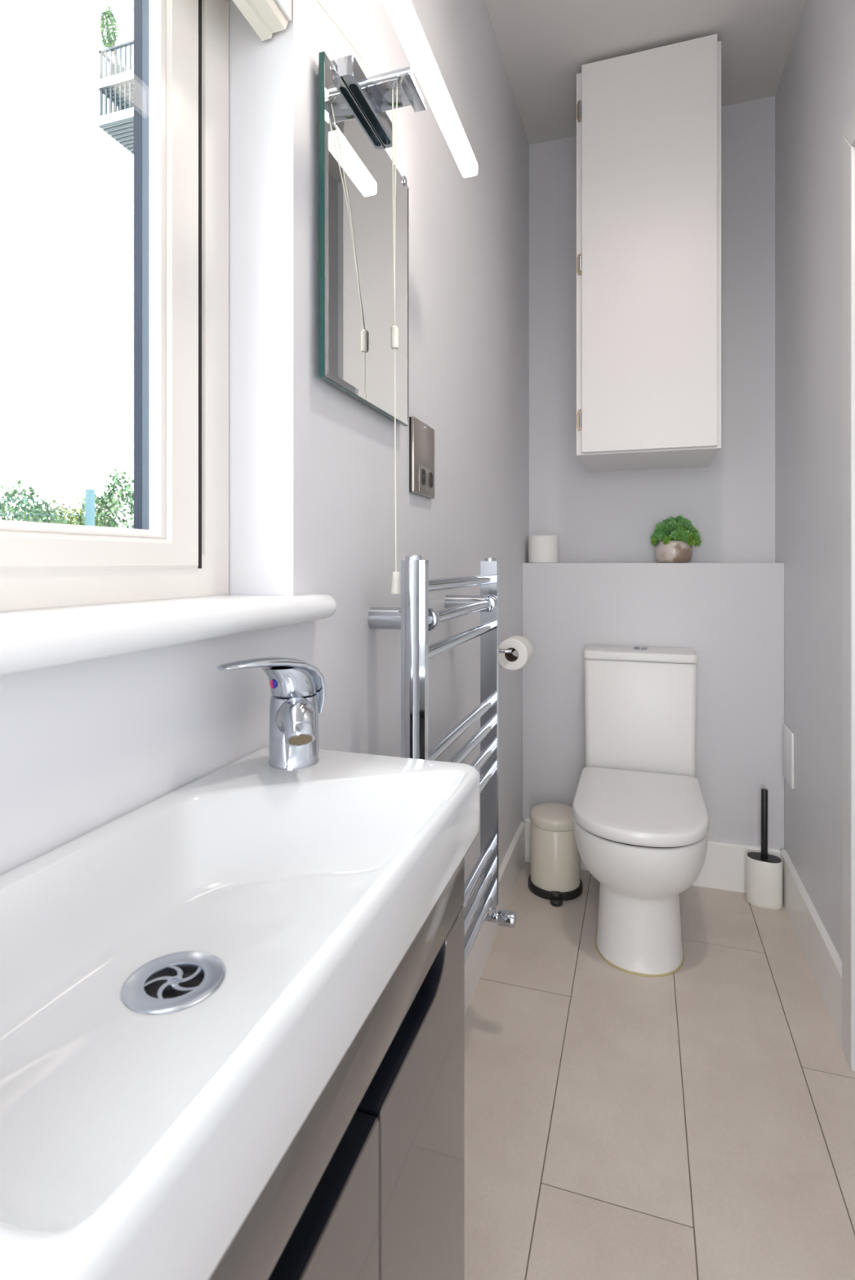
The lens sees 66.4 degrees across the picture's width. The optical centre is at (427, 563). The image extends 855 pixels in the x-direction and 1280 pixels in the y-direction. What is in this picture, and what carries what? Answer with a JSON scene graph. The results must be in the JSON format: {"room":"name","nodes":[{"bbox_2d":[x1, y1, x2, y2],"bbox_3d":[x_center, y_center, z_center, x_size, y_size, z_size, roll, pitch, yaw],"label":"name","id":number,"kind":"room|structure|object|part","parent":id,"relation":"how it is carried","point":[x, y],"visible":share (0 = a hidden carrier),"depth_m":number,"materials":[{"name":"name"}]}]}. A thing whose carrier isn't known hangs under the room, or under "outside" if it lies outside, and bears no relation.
{"room":"bathroom","nodes":[
{"label":"bathroom","id":0,"kind":"room"},
{"bbox_2d":[0,0,528,936],"bbox_3d":[-0.232,-0.320,0.931,0.180,2.960,3.725,0,0,18],"label":"wall","id":1,"kind":"structure","parent":0,"point":[85,745],"depth_m":0.93,"materials":[{"name":"white paint"}]},
{"bbox_2d":[0,0,228,612],"bbox_3d":[-0.462,-0.393,0.359,0.083,0.874,1.076,0,0,18],"label":"window","id":2,"kind":"structure","parent":1,"relation":"in","point":[177,545],"depth_m":0.75,"materials":[{"name":"white plastic"}]},
{"bbox_2d":[0,594,337,675],"bbox_3d":[-0.355,0.058,0.357,0.128,0.032,1.136,0,0,18],"label":"window sill","id":3,"kind":"structure","parent":1,"relation":"attached to","point":[32,639],"depth_m":0.55,"materials":[{"name":"white"}]},
{"bbox_2d":[232,0,291,40],"bbox_3d":[-0.361,-0.750,0.326,0.051,0.160,1.066,0,0,18],"label":"window blind","id":4,"kind":"object","parent":1,"relation":"attached to","point":[265,17],"visible":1,"depth_m":0.81,"materials":[{"name":"beige"}]},
{"bbox_2d":[316,0,368,76],"bbox_3d":[-0.126,-0.756,0.932,0.021,0.085,0.233,0,0,18],"label":"cable","id":5,"kind":"object","parent":1,"relation":"attached to","point":[318,1],"visible":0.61,"depth_m":0.97,"materials":[{"name":"beige plastic"}]},
{"bbox_2d":[318,51,408,426],"bbox_3d":[-0.093,-0.468,1.031,0.024,0.437,0.332,0,0,18],"label":"wall mirror","id":6,"kind":"object","parent":1,"relation":"attached to","point":[356,356],"visible":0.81,"depth_m":0.97,"materials":[{"name":"silver glass"}]},
{"bbox_2d":[334,0,477,594],"bbox_3d":[-0.037,-0.345,1.011,0.129,0.789,0.445,0,0,18],"label":"lamp","id":7,"kind":"object","parent":1,"relation":"attached to","point":[372,95],"depth_m":0.98,"materials":[{"name":"chrome"},{"name":"glowing white plastic diffuser"}]},
{"bbox_3d":[-0.051,-0.343,1.004,0.008,0.722,0.083,0,0,-4],"label":"cord","id":8,"kind":"part","parent":7,"relation":"part of","materials":[{"name":"beige plastic"}]},
{"bbox_3d":[-0.048,-0.710,0.978,0.069,0.014,0.062,0,0,18],"label":"arm","id":9,"kind":"part","parent":7,"relation":"part of","materials":[{"name":"silver metal"}]},
{"bbox_3d":[-0.048,-0.327,1.007,0.017,0.753,0.089,0,0,-4],"label":"pull cord","id":10,"kind":"part","parent":7,"relation":"part of","materials":[{"name":"white plastic"}]},
{"bbox_3d":[-0.050,0.032,1.043,0.017,0.036,0.017,0,0,18],"label":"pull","id":11,"kind":"part","parent":7,"relation":"part of","materials":[{"name":"white plastic"}]},
{"bbox_2d":[408,416,434,498],"bbox_3d":[-0.009,-0.207,1.305,0.012,0.145,0.132,0,0,18],"label":"socket","id":12,"kind":"object","parent":1,"relation":"attached to","point":[421,436],"visible":1,"depth_m":1.28,"materials":[{"name":"silver plastic"}]},
{"bbox_2d":[367,555,515,964],"bbox_3d":[0.043,0.403,1.239,0.152,0.828,0.556,0,0,18],"label":"towel radiator","id":13,"kind":"object","parent":1,"relation":"attached to","point":[415,619],"visible":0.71,"depth_m":1.28,"materials":[{"name":"silver metal"}]},
{"bbox_3d":[0.062,0.090,1.233,0.021,0.021,0.497,0,0,18],"label":"rail","id":14,"kind":"part","parent":13,"relation":"part of","materials":[{"name":"silver metal"}]},
{"bbox_3d":[0.062,0.312,1.233,0.021,0.021,0.497,0,0,18],"label":"rail","id":15,"kind":"part","parent":13,"relation":"part of","materials":[{"name":"silver metal"}]},
{"bbox_3d":[0.062,0.142,1.233,0.021,0.021,0.497,0,0,18],"label":"rail","id":16,"kind":"part","parent":13,"relation":"part of","materials":[{"name":"silver metal"}]},
{"bbox_3d":[0.062,0.036,1.233,0.021,0.021,0.497,0,0,18],"label":"rail","id":17,"kind":"part","parent":13,"relation":"part of","materials":[{"name":"silver metal"}]},
{"bbox_3d":[0.062,0.364,1.233,0.021,0.021,0.497,0,0,18],"label":"rail","id":18,"kind":"part","parent":13,"relation":"part of","materials":[{"name":"silver metal"}]},
{"bbox_3d":[0.062,0.641,1.233,0.021,0.021,0.497,0,0,18],"label":"rail","id":19,"kind":"part","parent":13,"relation":"part of","materials":[{"name":"silver metal"}]},
{"bbox_3d":[0.062,0.749,1.233,0.021,0.021,0.497,0,0,18],"label":"rail","id":20,"kind":"part","parent":13,"relation":"part of","materials":[{"name":"silver metal"}]},
{"bbox_3d":[0.062,0.694,1.233,0.021,0.021,0.497,0,0,18],"label":"rail","id":21,"kind":"part","parent":13,"relation":"part of","materials":[{"name":"silver metal"}]},
{"bbox_3d":[0.062,0.419,1.233,0.021,0.021,0.497,0,0,18],"label":"rail","id":22,"kind":"part","parent":13,"relation":"part of","materials":[{"name":"silver metal"}]},
{"bbox_3d":[0.062,0.471,1.233,0.021,0.021,0.497,0,0,18],"label":"rail","id":23,"kind":"part","parent":13,"relation":"part of","materials":[{"name":"silver metal"}]},
{"bbox_2d":[464,821,524,1016],"bbox_3d":[-0.082,1.026,1.079,0.014,0.147,2.800,0,0,18],"label":"baseboard","id":24,"kind":"structure","parent":1,"relation":"attached to","point":[510,868],"depth_m":1.93,"materials":[{"name":"white"}]},
{"bbox_2d":[497,648,515,653],"bbox_3d":[0.227,0.254,1.934,0.068,0.044,0.142,0,0,18],"label":"toilet roll holder","id":25,"kind":"object","parent":1,"relation":"attached to","point":[500,651],"visible":0.25,"depth_m":1.88,"materials":[{"name":"silver metal"}]},
{"bbox_2d":[497,635,532,670],"bbox_3d":[0.259,0.266,1.942,0.092,0.092,0.098,0,0,18],"label":"toilet roll","id":26,"kind":"object","parent":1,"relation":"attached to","point":[522,645],"visible":0.88,"depth_m":1.90,"materials":[{"name":"white paper"}]},
{"bbox_2d":[484,0,805,144],"bbox_3d":[0.219,-1.606,0.783,1.170,0.488,3.725,0,0,18],"label":"ceiling","id":27,"kind":"structure","parent":0,"point":[543,45],"depth_m":2.01,"materials":[{"name":"white paint"}]},
{"bbox_2d":[528,96,774,563],"bbox_3d":[0.833,-0.320,2.500,1.070,2.960,0.120,0,0,18],"label":"wall","id":28,"kind":"structure","parent":0,"point":[604,517],"depth_m":2.39,"materials":[{"name":"white paint"}]},
{"bbox_2d":[576,33,720,471],"bbox_3d":[0.749,-0.975,2.238,0.432,1.250,0.430,0,0,18],"label":"upper cabinet","id":29,"kind":"object","parent":28,"relation":"attached to","point":[648,122],"visible":1,"depth_m":2.03,"materials":[{"name":"white laminate"}]},
{"bbox_2d":[521,563,783,857],"bbox_3d":[0.790,0.575,2.367,0.870,1.151,0.160,0,0,18],"label":"wall","id":30,"kind":"structure","parent":0,"point":[731,615],"depth_m":2.24,"materials":[{"name":"white paint"}]},
{"bbox_2d":[528,535,558,563],"bbox_3d":[0.440,-0.053,2.478,0.112,0.103,0.112,0,0,18],"label":"toilet roll","id":31,"kind":"object","parent":30,"relation":"on","point":[541,548],"visible":1,"depth_m":2.43,"materials":[{"name":"white paper"}]},
{"bbox_2d":[524,817,779,893],"bbox_3d":[0.762,1.022,2.284,0.841,0.155,0.015,0,0,18],"label":"baseboard","id":32,"kind":"structure","parent":30,"relation":"attached to","point":[724,866],"depth_m":2.20,"materials":[{"name":"white"}]},
{"bbox_2d":[649,515,702,563],"bbox_3d":[0.887,-0.087,2.339,0.182,0.171,0.149,0,0,18],"label":"potted plant","id":33,"kind":"object","parent":30,"relation":"on","point":[674,547],"visible":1,"depth_m":2.30,"materials":[{"name":"green plant"}]},
{"bbox_3d":[0.882,-0.040,2.342,0.127,0.078,0.127,0,0,18],"label":"pot","id":34,"kind":"part","parent":33,"relation":"part of","materials":[{"name":"beige ceramic"}]},
{"bbox_3d":[0.887,-0.112,2.345,0.134,0.086,0.099,0,0,18],"label":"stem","id":35,"kind":"part","parent":33,"relation":"part of","materials":[{"name":"green plant"}]},
{"bbox_2d":[464,861,854,1279],"bbox_3d":[0.242,1.130,0.692,0.910,0.060,3.405,0,0,18],"label":"floor","id":36,"kind":"structure","parent":0,"point":[695,1122],"depth_m":1.31,"materials":[{"name":"beige tile"}]},
{"bbox_2d":[208,856,464,1279],"bbox_3d":[-0.145,0.689,0.473,0.240,0.821,0.436,0,0,18],"label":"vanity cabinet","id":37,"kind":"object","parent":36,"relation":"on","point":[371,1184],"visible":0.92,"depth_m":0.46,"materials":[{"name":"grey laminate"}]},
{"bbox_2d":[0,746,479,1279],"bbox_3d":[-0.153,0.257,0.458,0.262,0.090,0.576,0,0,18],"label":"washbasin","id":38,"kind":"object","parent":37,"relation":"in","point":[184,977],"visible":0.99,"depth_m":0.41,"materials":[{"name":"white ceramic"}]},
{"bbox_2d":[217,657,325,769],"bbox_3d":[-0.145,0.154,0.670,0.092,0.116,0.118,0,0,18],"label":"mixer tap","id":39,"kind":"object","parent":38,"relation":"on","point":[297,686],"visible":1,"depth_m":0.67,"materials":[{"name":"silver metal"}]},
{"bbox_3d":[-0.162,0.130,0.674,0.047,0.066,0.119,0,0,39],"label":"blade","id":40,"kind":"part","parent":39,"relation":"part of","materials":[{"name":"silver metal"}]},
{"bbox_3d":[-0.145,0.124,0.691,0.049,0.031,0.060,0,0,18],"label":"lever","id":41,"kind":"part","parent":39,"relation":"part of","materials":[{"name":"silver metal"}]},
{"bbox_3d":[-0.130,0.162,0.668,0.044,0.053,0.082,0,0,-23],"label":"spout","id":42,"kind":"part","parent":39,"relation":"part of","materials":[{"name":"silver metal"}]},
{"bbox_3d":[-0.074,0.681,0.334,0.018,0.688,0.216,0,0,18],"label":"door","id":43,"kind":"part","parent":37,"relation":"part of","materials":[{"name":"grey laminate"}]},
{"bbox_3d":[-0.006,0.681,0.542,0.018,0.688,0.216,0,0,18],"label":"door","id":44,"kind":"part","parent":37,"relation":"part of","materials":[{"name":"grey laminate"}]},
{"bbox_2d":[528,803,582,906],"bbox_3d":[0.435,0.968,2.208,0.181,0.264,0.192,0,0,-32],"label":"pedal bin","id":45,"kind":"object","parent":36,"relation":"on","point":[554,876],"visible":0.88,"depth_m":2.14,"materials":[{"name":"beige plastic"}]},
{"bbox_3d":[0.433,0.856,2.213,0.171,0.041,0.171,0,0,18],"label":"lid","id":46,"kind":"part","parent":45,"relation":"part of","materials":[{"name":"beige metal"}]},
{"bbox_2d":[572,644,708,977],"bbox_3d":[0.634,0.691,1.960,0.357,0.818,0.704,0,0,18],"label":"toilet","id":47,"kind":"object","parent":36,"relation":"on","point":[641,819],"visible":1,"depth_m":1.85,"materials":[{"name":"white ceramic"}]},
{"bbox_3d":[0.604,0.709,1.868,0.341,0.005,0.484,0,0,18],"label":"seat","id":48,"kind":"part","parent":47,"relation":"part of","materials":[{"name":"white plastic"}]},
{"bbox_3d":[0.604,0.688,1.866,0.356,0.037,0.507,0,0,18],"label":"lid","id":49,"kind":"part","parent":47,"relation":"part of","materials":[{"name":"white plastic"}]},
{"bbox_3d":[0.715,0.304,2.206,0.357,0.028,0.186,0,0,18],"label":"cistern lid","id":50,"kind":"part","parent":47,"relation":"part of","materials":[{"name":"white ceramic"}]},
{"bbox_2d":[746,788,782,910],"bbox_3d":[1.089,0.916,2.113,0.106,0.368,0.083,0,0,18],"label":"toilet brush","id":51,"kind":"object","parent":36,"relation":"on","point":[763,868],"visible":1,"depth_m":2.09,"materials":[{"name":"white"}]},
{"bbox_3d":[1.090,0.866,2.113,0.021,0.268,0.020,0,0,18],"label":"handle","id":52,"kind":"part","parent":51,"relation":"part of","materials":[{"name":"black plastic"}]},
{"bbox_2d":[746,850,782,910],"bbox_3d":[1.089,1.026,2.113,0.106,0.149,0.083,0,0,18],"label":"pot","id":53,"kind":"object","parent":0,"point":[763,870],"depth_m":2.08,"materials":[{"name":"white"}]},
{"bbox_2d":[774,0,854,960],"bbox_3d":[0.737,-0.320,0.614,0.120,2.960,3.725,0,0,18],"label":"wall","id":54,"kind":"structure","parent":0,"point":[815,95],"depth_m":1.81,"materials":[{"name":"white paint"}]},
{"bbox_2d":[782,723,794,788],"bbox_3d":[1.150,0.612,2.083,0.008,0.172,0.138,0,0,18],"label":"blank wall plate","id":55,"kind":"object","parent":54,"relation":"attached to","point":[788,736],"visible":1,"depth_m":2.06,"materials":[{"name":"white plastic"}]},
{"bbox_2d":[780,849,841,1044],"bbox_3d":[1.058,1.020,1.810,0.015,0.160,0.701,0,0,18],"label":"baseboard","id":56,"kind":"structure","parent":54,"relation":"attached to","point":[824,962],"depth_m":1.73,"materials":[{"name":"white"}]},
{"bbox_2d":[841,107,854,1071],"bbox_3d":[0.796,0.064,1.053,0.080,2.072,0.897,0,0,18],"label":"door","id":57,"kind":"structure","parent":54,"relation":"in","point":[848,134],"depth_m":1.42,"materials":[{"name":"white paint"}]},
{"label":"outside","id":58,"kind":"structure","parent":0,"visible":0},
{"bbox_3d":[-10.976,1.365,11.479,52.000,0.470,65.000,0,0,18],"label":"ground","id":59,"kind":"structure","parent":58,"visible":0},
{"bbox_2d":[0,477,68,524],"bbox_3d":[-7.072,-0.034,11.227,1.504,2.880,1.574,0,0,18],"label":"tree","id":60,"kind":"object","parent":59,"relation":"on","point":[37,508],"visible":0.27,"depth_m":11.12,"materials":[{"name":"green plant"}]},
{"bbox_2d":[0,488,94,525],"bbox_3d":[-5.828,0.190,8.768,2.519,2.420,0.119,0,0,-11],"label":"mesh fence","id":61,"kind":"object","parent":59,"relation":"on","point":[89,500],"visible":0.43,"depth_m":8.96,"materials":[{"name":"teal metal"}]},
{"bbox_3d":[-4.651,0.190,9.001,0.090,2.420,0.090,0,0,18],"label":"post","id":62,"kind":"part","parent":61,"relation":"part of","materials":[{"name":"teal metal"}]},
{"bbox_2d":[9,494,124,528],"bbox_3d":[-7.954,-0.070,14.391,2.827,2.939,1.003,0,0,8],"label":"hedge","id":63,"kind":"object","parent":59,"relation":"on","point":[69,515],"visible":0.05,"depth_m":14.23,"materials":[{"name":"green plant"}]},
{"bbox_2d":[74,467,133,528],"bbox_3d":[-5.017,-0.082,10.606,1.290,2.976,1.348,0,0,18],"label":"tree","id":64,"kind":"object","parent":59,"relation":"on","point":[109,499],"visible":0.24,"depth_m":10.38,"materials":[{"name":"green plant"}]},
{"bbox_2d":[97,40,133,154],"bbox_3d":[-3.071,-5.500,14.938,5.050,13.800,6.300,0,0,18],"label":"balcony","id":65,"kind":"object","parent":59,"relation":"on","point":[118,89],"visible":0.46,"depth_m":12.68,"materials":[{"name":"white metal"}]},
{"bbox_2d":[98,4,124,75],"bbox_3d":[-6.206,-10.214,12.855,0.576,1.584,0.366,0,0,18],"label":"shrub","id":66,"kind":"object","parent":65,"relation":"on","point":[111,42],"visible":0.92,"depth_m":12.81,"materials":[{"name":"green plant"}]},
{"bbox_3d":[-5.303,-9.710,12.890,2.020,0.580,0.980,0,0,18],"label":"railing","id":67,"kind":"part","parent":65,"relation":"part of","materials":[{"name":"grey metal"}]},
{"bbox_3d":[-5.303,-8.990,12.890,2.020,0.580,0.980,0,0,18],"label":"railing","id":68,"kind":"part","parent":65,"relation":"part of","materials":[{"name":"grey metal"}]}
]}

